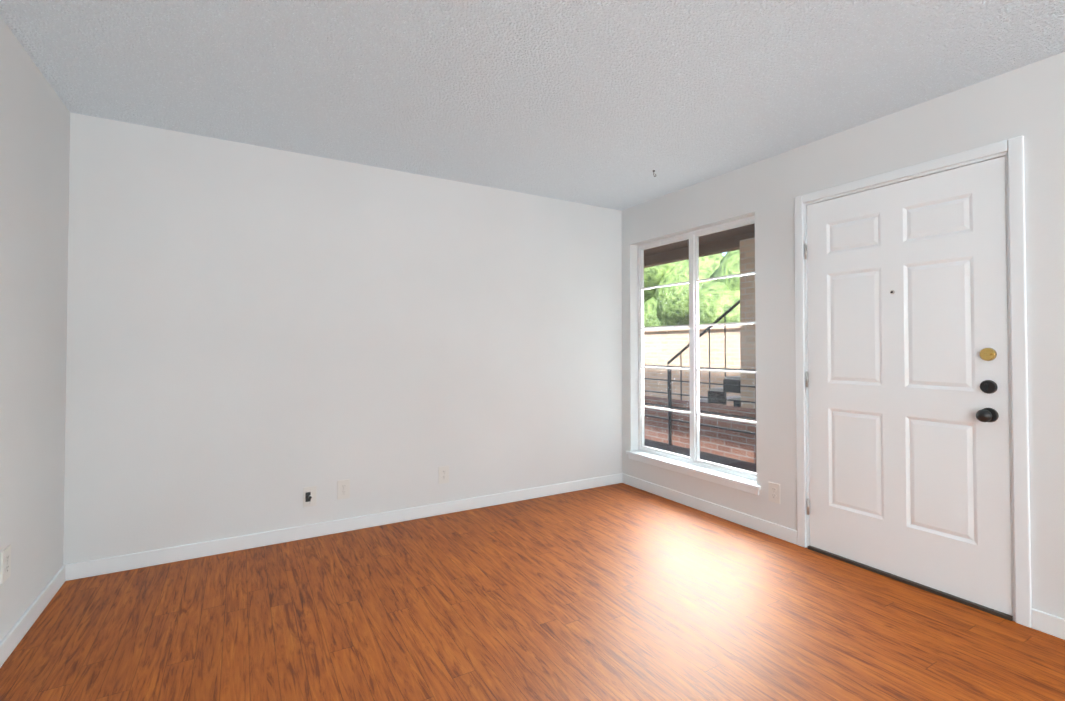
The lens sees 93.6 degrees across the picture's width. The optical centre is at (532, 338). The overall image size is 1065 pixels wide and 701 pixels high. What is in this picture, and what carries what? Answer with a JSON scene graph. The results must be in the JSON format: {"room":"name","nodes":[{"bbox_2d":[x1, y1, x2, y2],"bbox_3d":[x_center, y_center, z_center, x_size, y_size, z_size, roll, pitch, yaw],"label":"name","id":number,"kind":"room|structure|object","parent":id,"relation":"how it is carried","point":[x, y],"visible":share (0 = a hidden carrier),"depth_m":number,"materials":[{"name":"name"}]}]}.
{"room":"empty living room","nodes":[
{"label":"empty living room","id":0,"kind":"room"},
{"bbox_2d":[0,16,69,641],"bbox_3d":[-0.952,-0.013,-0.092,0.160,2.460,6.200,1,-1,-30],"label":"wall","id":1,"kind":"structure","parent":0,"point":[34,158],"depth_m":2.18,"materials":[{"name":"paint"}]},
{"bbox_2d":[0,545,10,583],"bbox_3d":[-2.059,0.881,1.957,0.009,0.124,0.078,1,-1,-30],"label":"electrical outlet","id":2,"kind":"object","parent":1,"relation":"attached to","point":[5,563],"visible":1,"depth_m":1.95,"materials":[{"name":"white plastic"}]},
{"bbox_2d":[0,565,65,667],"bbox_3d":[-0.874,1.175,-0.074,0.013,0.085,6.187,1,-1,-30],"label":"baseboard","id":3,"kind":"structure","parent":1,"relation":"attached to","point":[13,637],"depth_m":2.17,"materials":[{"name":"white wood"}]},
{"bbox_2d":[63,113,621,564],"bbox_3d":[-0.928,0.049,3.604,3.930,2.460,0.160,1,-1,-30],"label":"wall","id":4,"kind":"structure","parent":0,"point":[259,339],"depth_m":3.21,"materials":[{"name":"paint"}]},
{"bbox_2d":[303,486,316,506],"bbox_3d":[-1.418,1.010,3.188,0.078,0.124,0.036,1,-1,-30],"label":"outlet","id":5,"kind":"object","parent":4,"relation":"attached to","point":[309,496],"visible":1,"depth_m":3.19,"materials":[{"name":"white plastic"}]},
{"bbox_2d":[63,473,622,580],"bbox_3d":[-0.815,1.235,3.550,3.770,0.085,0.013,1,-1,-30],"label":"baseboard","id":6,"kind":"structure","parent":4,"relation":"attached to","point":[90,568],"depth_m":3.18,"materials":[{"name":"white wood"}]},
{"bbox_2d":[337,479,349,499],"bbox_3d":[-1.248,0.996,3.304,0.078,0.124,0.009,1,-1,-30],"label":"electrical outlet","id":7,"kind":"object","parent":4,"relation":"attached to","point":[343,489],"visible":1,"depth_m":3.30,"materials":[{"name":"white plastic"}]},
{"bbox_2d":[439,466,448,483],"bbox_3d":[-0.648,0.995,3.654,0.078,0.124,0.009,1,-1,-30],"label":"electrical outlet","id":8,"kind":"object","parent":4,"relation":"attached to","point":[443,474],"visible":1,"depth_m":3.65,"materials":[{"name":"white plastic"}]},
{"bbox_2d":[0,483,1064,700],"bbox_3d":[0.745,1.293,0.877,4.090,0.120,6.520,1,-1,-30],"label":"floor","id":9,"kind":"structure","parent":0,"point":[619,592],"depth_m":2.20,"materials":[{"name":"laminate"}]},
{"bbox_2d":[0,0,1064,210],"bbox_3d":[0.745,-1.302,0.921,4.090,0.150,6.520,1,-1,-30],"label":"ceiling","id":10,"kind":"structure","parent":0,"point":[612,104],"depth_m":2.26,"materials":[{"name":"white paint"}]},
{"bbox_2d":[622,52,1064,618],"bbox_3d":[2.401,0.021,1.959,0.160,2.460,6.360,1,-1,-30],"label":"wall","id":11,"kind":"structure","parent":0,"point":[1028,102],"depth_m":2.75,"materials":[{"name":"paint"}]},
{"bbox_2d":[626,450,760,494],"bbox_3d":[1.206,1.016,3.887,0.113,0.065,1.315,1,-1,-30],"label":"window sill","id":12,"kind":"structure","parent":11,"relation":"attached to","point":[732,481],"depth_m":3.75,"materials":[{"name":"white wood"}]},
{"bbox_2d":[637,215,756,480],"bbox_3d":[1.270,0.069,3.941,0.064,1.830,1.245,1,-1,-30],"label":"window","id":13,"kind":"structure","parent":11,"relation":"in","point":[693,325],"depth_m":3.92,"materials":[{"name":"white metal"}]},
{"bbox_2d":[622,473,796,544],"bbox_3d":[1.223,1.239,3.786,0.013,0.085,1.635,1,-1,-30],"label":"baseboard","id":14,"kind":"structure","parent":11,"relation":"attached to","point":[762,526],"depth_m":3.59,"materials":[{"name":"white wood"}]},
{"bbox_2d":[768,482,779,503],"bbox_3d":[1.557,0.992,3.221,0.009,0.124,0.078,1,-1,-30],"label":"electrical outlet","id":15,"kind":"object","parent":11,"relation":"attached to","point":[774,492],"visible":1,"depth_m":3.22,"materials":[{"name":"white plastic"}]},
{"bbox_2d":[804,156,1012,615],"bbox_3d":[1.893,0.211,2.643,0.125,2.067,0.930,1,-1,-30],"label":"door","id":16,"kind":"structure","parent":11,"relation":"in","point":[907,378],"depth_m":2.56,"materials":[{"name":"white wood"}]},
{"bbox_2d":[808,545,1012,620],"bbox_3d":[1.970,1.255,2.665,0.172,0.016,0.926,1,-1,-30],"label":"door threshold sill","id":17,"kind":"structure","parent":11,"relation":"attached to","point":[936,592],"depth_m":2.53,"materials":[{"name":"grey metal"}]},
{"bbox_2d":[794,136,1031,627],"bbox_3d":[1.968,0.187,2.682,0.176,2.152,1.054,1,-1,-30],"label":"door frame","id":18,"kind":"structure","parent":11,"relation":"attached to","point":[1014,147],"depth_m":2.23,"materials":[{"name":"white wood"}]},
{"bbox_2d":[1031,608,1064,639],"bbox_3d":[3.048,1.187,0.660,0.013,0.085,3.498,1,-1,-30],"label":"baseboard","id":19,"kind":"structure","parent":11,"relation":"attached to","point":[1050,624],"depth_m":2.12,"materials":[{"name":"white wood"}]},
{"label":"outside","id":20,"kind":"structure","parent":0,"visible":0},
{"bbox_2d":[644,438,755,480],"bbox_3d":[3.813,1.597,9.729,42.000,0.170,38.000,1,-1,-30],"label":"ground","id":21,"kind":"structure","parent":20,"point":[686,452],"depth_m":6.17,"materials":[{"name":"grey concrete"}]},
{"bbox_2d":[644,396,689,447],"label":"brick planter","id":22,"kind":"object","parent":21,"relation":"on","point":[651,421],"depth_m":7.03,"materials":[{"name":"red brick"}]},
{"bbox_2d":[644,253,723,326],"bbox_3d":[5.434,-1.069,18.050,3.955,5.441,4.445,1,-1,-30],"label":"tree","id":23,"kind":"object","parent":21,"relation":"on","point":[672,304],"depth_m":17.02,"materials":[{"name":"green plant"}]},
{"bbox_2d":[644,324,740,405],"bbox_3d":[2.196,0.667,11.522,0.500,1.750,8.400,1,-1,-30],"label":"fence","id":24,"kind":"object","parent":21,"relation":"on","point":[715,344],"depth_m":9.77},
{"bbox_2d":[644,365,755,444],"bbox_3d":[1.892,0.919,6.881,0.040,1.090,5.430,1,-1,-30],"label":"rail","id":25,"kind":"object","parent":21,"relation":"on","point":[669,407],"depth_m":6.68,"materials":[{"name":"black metal"}]},
{"bbox_2d":[667,300,740,406],"bbox_3d":[2.973,0.483,7.814,0.982,2.063,1.432,1,-1,-30],"label":"stair rail","id":26,"kind":"object","parent":21,"relation":"on","point":[725,388],"depth_m":7.32,"materials":[{"name":"black metal"}]},
{"bbox_2d":[699,250,739,323],"bbox_3d":[5.471,-0.551,12.642,4.397,4.222,2.980,1,-1,-30],"label":"tree","id":27,"kind":"object","parent":21,"relation":"on","point":[730,293],"depth_m":11.28,"materials":[{"name":"green plant"}]},
{"bbox_2d":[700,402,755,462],"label":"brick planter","id":28,"kind":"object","parent":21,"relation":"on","point":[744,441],"depth_m":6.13,"materials":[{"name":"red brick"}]},
{"bbox_2d":[740,237,755,408],"bbox_3d":[2.893,0.107,6.194,0.420,2.690,0.420,1,-1,-30],"label":"brick column","id":29,"kind":"structure","parent":21,"relation":"on","point":[746,296],"depth_m":6.18,"materials":[{"name":"brick"}]},
{"bbox_2d":[644,223,754,267],"bbox_3d":[2.397,-1.440,4.899,2.768,0.360,13.000,1,-1,-30],"label":"soffit","id":30,"kind":"structure","parent":29,"relation":"on","point":[652,255],"depth_m":7.16,"materials":[{"name":"brown wood"}]}
]}

